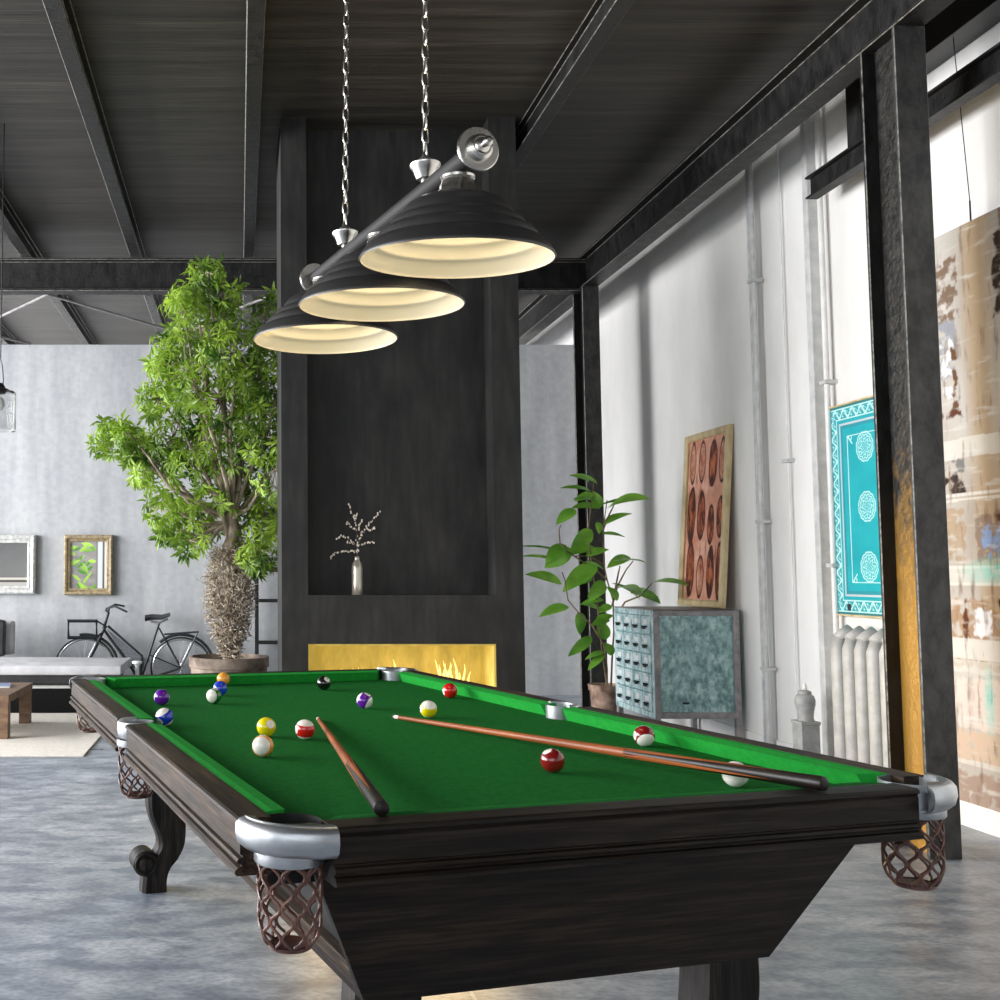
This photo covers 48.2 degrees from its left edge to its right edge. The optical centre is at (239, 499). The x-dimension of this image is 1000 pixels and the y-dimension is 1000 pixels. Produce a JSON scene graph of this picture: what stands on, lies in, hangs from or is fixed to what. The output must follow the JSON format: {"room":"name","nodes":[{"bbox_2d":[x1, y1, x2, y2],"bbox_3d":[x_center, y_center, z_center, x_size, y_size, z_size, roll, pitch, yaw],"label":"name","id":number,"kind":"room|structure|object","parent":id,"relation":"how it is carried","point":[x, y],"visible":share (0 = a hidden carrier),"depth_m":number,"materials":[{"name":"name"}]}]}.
{"room":"games hall","nodes":[
{"label":"games hall","id":0,"kind":"room"},
{"bbox_2d":[0,345,580,694],"bbox_3d":[-1.660,0.196,11.338,10.680,3.710,0.150,0,-4,0],"label":"wall","id":1,"kind":"structure","parent":0,"point":[51,487],"depth_m":11.27,"materials":[{"name":"grey concrete"}]},
{"bbox_2d":[0,535,36,593],"bbox_3d":[-2.545,0.676,11.182,0.809,0.618,0.075,0,-4,0],"label":"framed picture","id":2,"kind":"object","parent":1,"relation":"attached to","point":[17,552],"visible":1,"depth_m":11.18,"materials":[{"name":"white wood"}]},
{"bbox_2d":[64,535,112,594],"bbox_3d":[-1.584,0.681,11.182,0.508,0.629,0.075,0,-4,0],"label":"framed picture","id":3,"kind":"object","parent":1,"relation":"attached to","point":[88,559],"visible":1,"depth_m":11.18},
{"bbox_2d":[0,0,853,344],"bbox_3d":[-1.660,-2.624,6.696,10.680,0.100,19.000,0,-4,0],"label":"ceiling","id":4,"kind":"structure","parent":0,"point":[169,76],"depth_m":6.78,"materials":[{"name":"black wood"}]},
{"bbox_2d":[0,123,15,432],"bbox_3d":[-1.587,-1.498,7.119,0.212,2.088,0.212,0,-4,0],"label":"glass lantern","id":5,"kind":"object","parent":4,"relation":"hanging from","point":[7,397],"visible":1,"depth_m":7.01,"materials":[{"name":"white"}]},
{"bbox_2d":[0,323,20,344],"bbox_3d":[-2.940,-2.489,6.686,0.095,0.170,19.000,0,-4,0],"label":"joist","id":6,"kind":"object","parent":4,"relation":"attached to","point":[5,332],"visible":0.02,"depth_m":13.38,"materials":[{"name":"metal"}]},
{"bbox_2d":[0,189,96,344],"bbox_3d":[-1.930,-2.489,6.686,0.095,0.170,19.000,0,-4,0],"label":"joist","id":7,"kind":"object","parent":4,"relation":"attached to","point":[13,228],"visible":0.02,"depth_m":9.69,"materials":[{"name":"metal"}]},
{"bbox_2d":[42,0,170,342],"bbox_3d":[-0.940,-2.489,6.686,0.095,0.170,19.000,0,-4,0],"label":"joist","id":8,"kind":"object","parent":4,"relation":"attached to","point":[60,13],"visible":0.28,"depth_m":6.85,"materials":[{"name":"metal"}]},
{"bbox_2d":[242,0,265,344],"bbox_3d":[0.085,-2.489,6.686,0.095,0.170,19.000,0,-4,0],"label":"joist","id":9,"kind":"object","parent":4,"relation":"attached to","point":[255,9],"visible":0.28,"depth_m":6.65,"materials":[{"name":"metal"}]},
{"bbox_2d":[253,0,556,353],"bbox_3d":[0.456,-1.695,3.507,0.533,2.191,1.577,1,-4,-15],"label":"light","id":10,"kind":"object","parent":4,"relation":"hanging from","point":[399,267],"visible":1,"depth_m":3.17,"materials":[{"name":"paint"}]},
{"bbox_2d":[515,0,633,170],"bbox_3d":[1.930,-2.489,6.686,0.095,0.170,19.000,0,-4,0],"label":"joist","id":11,"kind":"object","parent":4,"relation":"attached to","point":[603,17],"visible":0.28,"depth_m":6.21,"materials":[{"name":"metal"}]},
{"bbox_2d":[845,77,861,146],"bbox_3d":[3.500,-2.310,6.037,0.060,0.617,0.130,0,-4,0],"label":"hanger","id":12,"kind":"object","parent":4,"relation":"attached to","point":[853,91],"visible":0.3,"depth_m":6.02,"materials":[{"name":"black metal"}]},
{"bbox_2d":[805,42,999,198],"bbox_3d":[3.490,-2.221,1.837,0.075,0.135,9.360,0,-4,0],"label":"steel rail","id":13,"kind":"object","parent":12,"relation":"hanging from","point":[982,73],"visible":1,"depth_m":5.27,"materials":[{"name":"black metal"}]},
{"bbox_2d":[924,0,999,73],"bbox_3d":[3.598,-2.748,1.467,0.155,0.370,8.550,0,-4,0],"label":"bulkhead","id":14,"kind":"object","parent":4,"relation":"attached to","point":[964,21],"depth_m":5.28,"materials":[{"name":"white paint"}]},
{"bbox_2d":[934,38,999,811],"bbox_3d":[3.575,-0.419,5.091,0.054,3.780,1.300,0,-4,0],"label":"print","id":15,"kind":"object","parent":14,"relation":"hanging from","point":[967,256],"visible":0.56,"depth_m":5.20,"materials":[{"name":"beige paper"}]},
{"bbox_2d":[0,695,999,999],"bbox_3d":[-1.660,1.766,6.394,10.680,0.100,19.000,0,-4,0],"label":"floor","id":16,"kind":"structure","parent":0,"point":[76,923],"depth_m":3.86,"materials":[{"name":"concrete"}]},
{"bbox_2d":[0,713,100,756],"bbox_3d":[-2.840,1.855,8.518,3.520,0.012,2.250,0,-4,0],"label":"rug","id":17,"kind":"object","parent":16,"relation":"on","point":[47,734],"visible":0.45,"depth_m":8.15,"materials":[{"name":"white carpet"}]},
{"bbox_2d":[0,683,32,738],"bbox_3d":[-2.565,1.688,8.595,1.610,0.333,0.940,0,-4,0],"label":"coffee table","id":18,"kind":"object","parent":17,"relation":"on","point":[23,691],"visible":1,"depth_m":8.53,"materials":[{"name":"brown wood"}]},
{"bbox_2d":[0,683,9,687],"bbox_3d":[-2.040,1.519,8.716,0.324,0.020,0.224,1,-4,-11],"label":"magazine","id":19,"kind":"object","parent":18,"relation":"on","point":[2,685],"visible":1,"depth_m":8.64,"materials":[{"name":"white paper"}]},
{"bbox_2d":[0,621,131,712],"bbox_3d":[-2.235,1.567,10.132,2.330,0.810,0.997,0,-4,0],"label":"sofa","id":20,"kind":"object","parent":16,"relation":"on","point":[50,677],"visible":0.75,"depth_m":9.67,"materials":[{"name":"fabric"}]},
{"bbox_2d":[0,619,5,656],"bbox_3d":[-2.530,1.343,10.370,0.500,0.397,0.137,0,-4,0],"label":"throw cushion","id":21,"kind":"object","parent":20,"relation":"on","point":[2,622],"visible":1,"depth_m":10.33,"materials":[{"name":"fabric"}]},
{"bbox_2d":[0,673,122,684],"bbox_3d":[-2.275,1.663,10.105,2.250,0.090,0.930,0,-4,0],"label":"cushion","id":22,"kind":"object","parent":20,"relation":"on","point":[35,678],"depth_m":9.64,"materials":[{"name":"fabric"}]},
{"bbox_2d":[0,657,131,674],"bbox_3d":[-2.235,1.578,10.131,2.330,0.150,0.997,0,-4,0],"label":"seat cushion","id":23,"kind":"object","parent":20,"relation":"on","point":[8,665],"depth_m":9.68,"materials":[{"name":"grey fabric"}]},
{"bbox_2d":[56,603,212,674],"bbox_3d":[-1.063,1.538,10.830,1.640,0.958,0.541,0,-4,0],"label":"bicycle","id":24,"kind":"object","parent":16,"relation":"on","point":[125,651],"visible":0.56,"depth_m":10.85,"materials":[{"name":"metal"}]},
{"bbox_2d":[132,661,141,674],"bbox_3d":[-0.962,1.737,10.005,0.100,0.452,0.100,0,-4,0],"label":"stand","id":25,"kind":"object","parent":16,"relation":"on","point":[136,663],"visible":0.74,"depth_m":10.00,"materials":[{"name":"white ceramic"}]},
{"bbox_2d":[84,252,277,672],"bbox_3d":[-0.271,-0.049,8.212,1.816,3.769,1.284,1,-4,-13],"label":"potted tree","id":26,"kind":"object","parent":16,"relation":"on","point":[244,561],"visible":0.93,"depth_m":8.14,"materials":[{"name":"green plant"}]},
{"bbox_2d":[255,496,277,653],"bbox_3d":[0.480,0.974,11.059,0.640,2.120,0.070,0,-4,0],"label":"ladder","id":27,"kind":"object","parent":16,"relation":"on","point":[257,641],"visible":0.1,"depth_m":11.02,"materials":[{"name":"metal"}]},
{"bbox_2d":[277,117,525,692],"bbox_3d":[1.054,-0.376,7.318,1.562,4.300,0.750,0,-4,0],"label":"fireplace","id":28,"kind":"object","parent":16,"relation":"on","point":[422,430],"visible":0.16,"depth_m":7.11,"materials":[{"name":"paint"}]},
{"bbox_2d":[352,556,362,594],"bbox_3d":[0.772,0.495,6.982,0.074,0.250,0.074,0,-4,0],"label":"bottle vase","id":29,"kind":"object","parent":28,"relation":"on","point":[357,569],"visible":1,"depth_m":6.95,"materials":[{"name":"silver metal"}]},
{"bbox_2d":[330,503,380,558],"bbox_3d":[0.762,0.255,7.000,0.338,0.474,0.041,0,-4,0],"label":"branch","id":30,"kind":"object","parent":29,"relation":"in","point":[354,515],"visible":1,"depth_m":7.00,"materials":[{"name":"white plant"}]},
{"bbox_2d":[69,667,957,999],"bbox_3d":[0.397,1.081,3.321,1.574,0.844,2.871,1,-4,-15],"label":"table","id":31,"kind":"object","parent":16,"relation":"on","point":[487,867],"visible":0.95,"depth_m":2.14,"materials":[{"name":"green fabric"}]},
{"bbox_2d":[88,680,153,719],"bbox_3d":[-0.441,0.719,3.796,0.052,0.042,1.207,1,-4,-15],"label":"cushion","id":32,"kind":"object","parent":31,"relation":"on","point":[124,705],"depth_m":3.63,"materials":[{"name":"green fabric"}]},
{"bbox_2d":[154,689,169,704],"bbox_3d":[-0.282,0.716,3.865,0.058,0.057,0.057,0,-4,-6],"label":"ball","id":33,"kind":"object","parent":31,"relation":"on","point":[161,697],"visible":1,"depth_m":3.84,"materials":[{"name":"purple plastic"}]},
{"bbox_2d":[155,708,173,725],"bbox_3d":[-0.234,0.679,3.335,0.057,0.057,0.057,-2,-4,23],"label":"ball","id":34,"kind":"object","parent":31,"relation":"on","point":[164,716],"visible":0.91,"depth_m":3.31,"materials":[{"name":"blue plastic"}]},
{"bbox_2d":[206,688,221,703],"bbox_3d":[-0.093,0.719,3.910,0.057,0.058,0.057,-2,-4,26],"label":"ball","id":35,"kind":"object","parent":31,"relation":"on","point":[214,695],"visible":1,"depth_m":3.89,"materials":[{"name":"white plastic"}]},
{"bbox_2d":[144,723,284,813],"bbox_3d":[-0.091,0.632,2.534,0.052,0.042,1.207,1,-4,-15],"label":"cushion","id":36,"kind":"object","parent":31,"relation":"on","point":[244,792],"depth_m":2.33,"materials":[{"name":"green fabric"}]},
{"bbox_2d":[213,681,227,694],"bbox_3d":[-0.075,0.736,4.166,0.057,0.057,0.057,-2,-4,25],"label":"ball","id":37,"kind":"object","parent":31,"relation":"on","point":[222,686],"visible":0.62,"depth_m":4.15,"materials":[{"name":"blue plastic"}]},
{"bbox_2d":[217,672,229,683],"bbox_3d":[-0.068,0.761,4.530,0.057,0.057,0.057,-2,-4,28],"label":"ball","id":38,"kind":"object","parent":31,"relation":"on","point":[223,676],"visible":0.77,"depth_m":4.51,"materials":[{"name":"orange plastic"}]},
{"bbox_2d":[106,670,378,687],"bbox_3d":[0.041,0.776,4.622,1.240,0.042,0.052,1,-4,-15],"label":"cushion","id":39,"kind":"object","parent":31,"relation":"on","point":[258,678],"depth_m":4.60,"materials":[{"name":"green fabric"}]},
{"bbox_2d":[252,735,273,756],"bbox_3d":[0.061,0.641,2.776,0.057,0.058,0.057,-2,-4,25],"label":"ball","id":40,"kind":"object","parent":31,"relation":"on","point":[262,745],"visible":1,"depth_m":2.76,"materials":[{"name":"white plastic"}]},
{"bbox_2d":[257,717,275,736],"bbox_3d":[0.079,0.664,3.118,0.057,0.057,0.057,-2,-4,24],"label":"ball","id":41,"kind":"object","parent":31,"relation":"on","point":[265,725],"visible":0.91,"depth_m":3.10,"materials":[{"name":"yellow plastic"}]},
{"bbox_2d":[295,719,314,739],"bbox_3d":[0.189,0.661,3.069,0.057,0.057,0.057,-2,-4,27],"label":"ball","id":42,"kind":"object","parent":31,"relation":"on","point":[304,729],"visible":1,"depth_m":3.05,"materials":[{"name":"red plastic"}]},
{"bbox_2d":[317,676,330,689],"bbox_3d":[0.346,0.750,4.363,0.057,0.057,0.057,-2,-4,27],"label":"ball","id":43,"kind":"object","parent":31,"relation":"on","point":[323,683],"visible":1,"depth_m":4.34,"materials":[{"name":"black plastic"}]},
{"bbox_2d":[316,717,389,816],"bbox_3d":[0.250,0.626,2.683,0.031,0.073,1.579,0,-4,0],"label":"stick","id":44,"kind":"object","parent":31,"relation":"on","point":[379,805],"visible":1,"depth_m":2.17,"materials":[{"name":"brown wood"}]},
{"bbox_2d":[356,692,372,708],"bbox_3d":[0.442,0.709,3.764,0.057,0.057,0.057,-2,-4,26],"label":"ball","id":45,"kind":"object","parent":31,"relation":"on","point":[364,700],"visible":1,"depth_m":3.74,"materials":[{"name":"purple plastic"}]},
{"bbox_2d":[420,700,436,717],"bbox_3d":[0.626,0.692,3.529,0.057,0.057,0.057,-2,-4,21],"label":"ball","id":46,"kind":"object","parent":31,"relation":"on","point":[428,709],"visible":1,"depth_m":3.51,"materials":[{"name":"plastic"}]},
{"bbox_2d":[442,683,457,697],"bbox_3d":[0.806,0.730,4.082,0.057,0.057,0.057,-2,-4,21],"label":"ball","id":47,"kind":"object","parent":31,"relation":"on","point":[449,690],"visible":1,"depth_m":4.06,"materials":[{"name":"red plastic"}]},
{"bbox_2d":[399,671,555,714],"bbox_3d":[0.881,0.744,4.161,0.052,0.042,1.207,1,-4,-15],"label":"cushion","id":48,"kind":"object","parent":31,"relation":"on","point":[531,705],"depth_m":4.00,"materials":[{"name":"green fabric"}]},
{"bbox_2d":[540,748,564,772],"bbox_3d":[0.752,0.626,2.560,0.057,0.057,0.057,-2,-5,29],"label":"ball","id":49,"kind":"object","parent":31,"relation":"on","point":[552,760],"visible":1,"depth_m":2.54,"materials":[{"name":"red plastic"}]},
{"bbox_2d":[330,782,884,819],"bbox_3d":[0.748,0.601,2.072,1.240,0.042,0.052,1,-4,-15],"label":"cushion","id":50,"kind":"object","parent":31,"relation":"on","point":[416,813],"depth_m":2.04,"materials":[{"name":"green fabric"}]},
{"bbox_2d":[392,715,828,790],"bbox_3d":[0.833,0.635,2.817,0.031,0.073,1.548,2,-4,-26],"label":"stick","id":51,"kind":"object","parent":31,"relation":"on","point":[809,781],"visible":1,"depth_m":2.46,"materials":[{"name":"brown wood"}]},
{"bbox_2d":[633,725,654,746],"bbox_3d":[1.119,0.652,2.946,0.057,0.057,0.057,-2,-4,27],"label":"ball","id":52,"kind":"object","parent":31,"relation":"on","point":[643,735],"visible":1,"depth_m":2.93,"materials":[{"name":"plastic"}]},
{"bbox_2d":[563,707,886,783],"bbox_3d":[1.231,0.657,2.898,0.052,0.042,1.207,1,-4,-15],"label":"cushion","id":53,"kind":"object","parent":31,"relation":"on","point":[717,747],"depth_m":2.76,"materials":[{"name":"green fabric"}]},
{"bbox_2d":[722,761,748,786],"bbox_3d":[1.111,0.614,2.386,0.057,0.057,0.057,0,-4,0],"label":"ball","id":54,"kind":"object","parent":31,"relation":"on","point":[733,781],"visible":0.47,"depth_m":2.37,"materials":[{"name":"white plastic"}]},
{"bbox_2d":[572,286,606,706],"bbox_3d":[3.145,0.008,9.558,0.150,3.840,0.280,0,-4,0],"label":"steel column","id":55,"kind":"structure","parent":16,"relation":"on","point":[586,328],"depth_m":9.51,"materials":[{"name":"black metal"}]},
{"bbox_2d":[523,474,688,711],"bbox_3d":[2.932,0.815,8.700,1.194,2.112,0.713,0,-4,0],"label":"potted plant","id":56,"kind":"object","parent":16,"relation":"on","point":[603,695],"visible":0.93,"depth_m":8.88,"materials":[{"name":"green plant"}]},
{"bbox_2d":[614,606,742,737],"bbox_3d":[3.309,1.329,8.124,0.655,1.008,0.808,0,-4,0],"label":"base cabinet","id":57,"kind":"object","parent":16,"relation":"on","point":[672,662],"visible":1,"depth_m":7.76,"materials":[{"name":"mottled teal paint"},{"name":"bare grey metal"},{"name":"black paint"}]},
{"bbox_2d":[677,424,733,608],"bbox_3d":[3.606,0.142,8.270,0.141,1.368,0.780,0,-4,0],"label":"framed picture","id":58,"kind":"object","parent":57,"relation":"on","point":[707,469],"visible":0.99,"depth_m":8.24},
{"bbox_2d":[683,433,724,600],"bbox_3d":[3.611,0.142,8.270,0.001,1.260,0.670,4,-4,0],"label":"print","id":59,"kind":"object","parent":58,"relation":"attached to","point":[706,458],"depth_m":8.27},
{"bbox_2d":[791,719,820,753],"bbox_3d":[3.440,1.530,6.460,0.120,0.380,0.120,0,-4,0],"label":"pedestal","id":60,"kind":"object","parent":16,"relation":"on","point":[806,735],"visible":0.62,"depth_m":6.41,"materials":[{"name":"white stone"}]},
{"bbox_2d":[794,682,815,721],"bbox_3d":[3.440,1.224,6.481,0.116,0.232,0.116,0,-4,0],"label":"urn","id":61,"kind":"object","parent":60,"relation":"on","point":[805,702],"visible":1,"depth_m":6.44,"materials":[{"name":"white ceramic"}]},
{"bbox_2d":[830,624,887,767],"bbox_3d":[3.540,1.198,5.968,0.176,0.976,0.587,0,-4,0],"label":"radiator","id":62,"kind":"object","parent":16,"relation":"on","point":[857,654],"visible":0.41,"depth_m":5.95,"materials":[{"name":"metal"}]},
{"bbox_2d":[859,26,961,859],"bbox_3d":[3.145,-0.304,5.013,0.150,3.840,0.280,0,-4,0],"label":"steel column","id":63,"kind":"structure","parent":16,"relation":"on","point":[906,378],"depth_m":4.98,"materials":[{"name":"black metal"}]},
{"bbox_2d":[519,0,954,344],"bbox_3d":[3.145,-2.260,6.670,0.150,0.290,19.000,0,-4,0],"label":"steel beam","id":64,"kind":"structure","parent":63,"relation":"on","point":[828,64],"depth_m":6.51,"materials":[{"name":"black metal"}]},
{"bbox_2d":[0,258,588,294],"bbox_3d":[-1.931,-2.023,9.641,10.139,0.300,0.150,0,-4,0],"label":"steel beam","id":65,"kind":"structure","parent":64,"relation":"attached to","point":[21,276],"depth_m":9.63,"materials":[{"name":"black metal"}]},
{"bbox_2d":[0,295,47,317],"bbox_3d":[-2.485,-1.816,10.750,1.521,0.364,0.026,-2,-5,32],"label":"rod","id":66,"kind":"object","parent":65,"relation":"attached to","point":[42,296],"visible":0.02,"depth_m":10.53,"materials":[{"name":"grey metal"}]},
{"bbox_2d":[2,336,30,344],"bbox_3d":[-2.387,-1.653,10.889,0.026,0.058,0.787,-2,-4,27],"label":"rod","id":67,"kind":"object","parent":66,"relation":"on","point":[3,337],"visible":1,"depth_m":11.02,"materials":[{"name":"grey metal"}]},
{"bbox_2d":[48,295,165,328],"bbox_3d":[-1.360,-1.913,10.806,1.547,0.202,0.026,3,-5,-36],"label":"rod","id":68,"kind":"object","parent":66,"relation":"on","point":[53,296],"visible":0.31,"depth_m":10.81,"materials":[{"name":"grey metal"}]},
{"bbox_2d":[149,297,265,339],"bbox_3d":[-0.328,-1.823,10.750,1.457,0.272,0.026,-3,-5,33],"label":"rod","id":69,"kind":"object","parent":65,"relation":"attached to","point":[257,300],"visible":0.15,"depth_m":10.47,"materials":[{"name":"grey metal"}]},
{"bbox_2d":[525,22,999,752],"bbox_3d":[3.755,-0.429,6.545,0.150,4.500,19.000,0,-4,0],"label":"wall","id":70,"kind":"structure","parent":0,"point":[674,320],"depth_m":7.67,"materials":[{"name":"white paint"}]},
{"bbox_2d":[745,164,775,743],"bbox_3d":[3.620,-0.359,7.413,0.080,4.280,0.093,0,-4,0],"label":"pipe","id":71,"kind":"object","parent":70,"relation":"attached to","point":[752,280],"visible":0.94,"depth_m":7.40,"materials":[{"name":"metal"}]},
{"bbox_2d":[776,143,797,717],"bbox_3d":[3.665,-0.381,7.103,0.080,4.280,0.070,0,-4,0],"label":"pipe","id":72,"kind":"object","parent":70,"relation":"attached to","point":[788,460],"visible":0.86,"depth_m":7.10,"materials":[{"name":"metal"}]},
{"bbox_2d":[800,114,834,756],"bbox_3d":[3.643,-0.408,6.704,0.065,4.280,0.060,0,-4,0],"label":"pipe","id":73,"kind":"object","parent":70,"relation":"attached to","point":[807,142],"visible":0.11,"depth_m":6.68,"materials":[{"name":"metal"}]},
{"bbox_2d":[814,109,838,638],"bbox_3d":[3.640,-0.418,6.564,0.080,4.280,0.070,0,-4,0],"label":"pipe","id":74,"kind":"object","parent":70,"relation":"attached to","point":[827,381],"visible":0.77,"depth_m":6.57,"materials":[{"name":"metal"}]},
{"bbox_2d":[661,719,999,837],"bbox_3d":[3.671,1.483,4.033,0.018,0.140,14.250,0,-4,0],"label":"baseboard","id":75,"kind":"structure","parent":70,"relation":"attached to","point":[982,819],"depth_m":5.39,"materials":[{"name":"white paint"}]},
{"bbox_2d":[828,395,881,618],"bbox_3d":[3.646,0.037,6.112,0.048,1.274,0.884,0,-4,0],"label":"decorative panel","id":76,"kind":"object","parent":70,"relation":"attached to","point":[852,422],"visible":0.57,"depth_m":6.29,"materials":[{"name":"teal fabric"}]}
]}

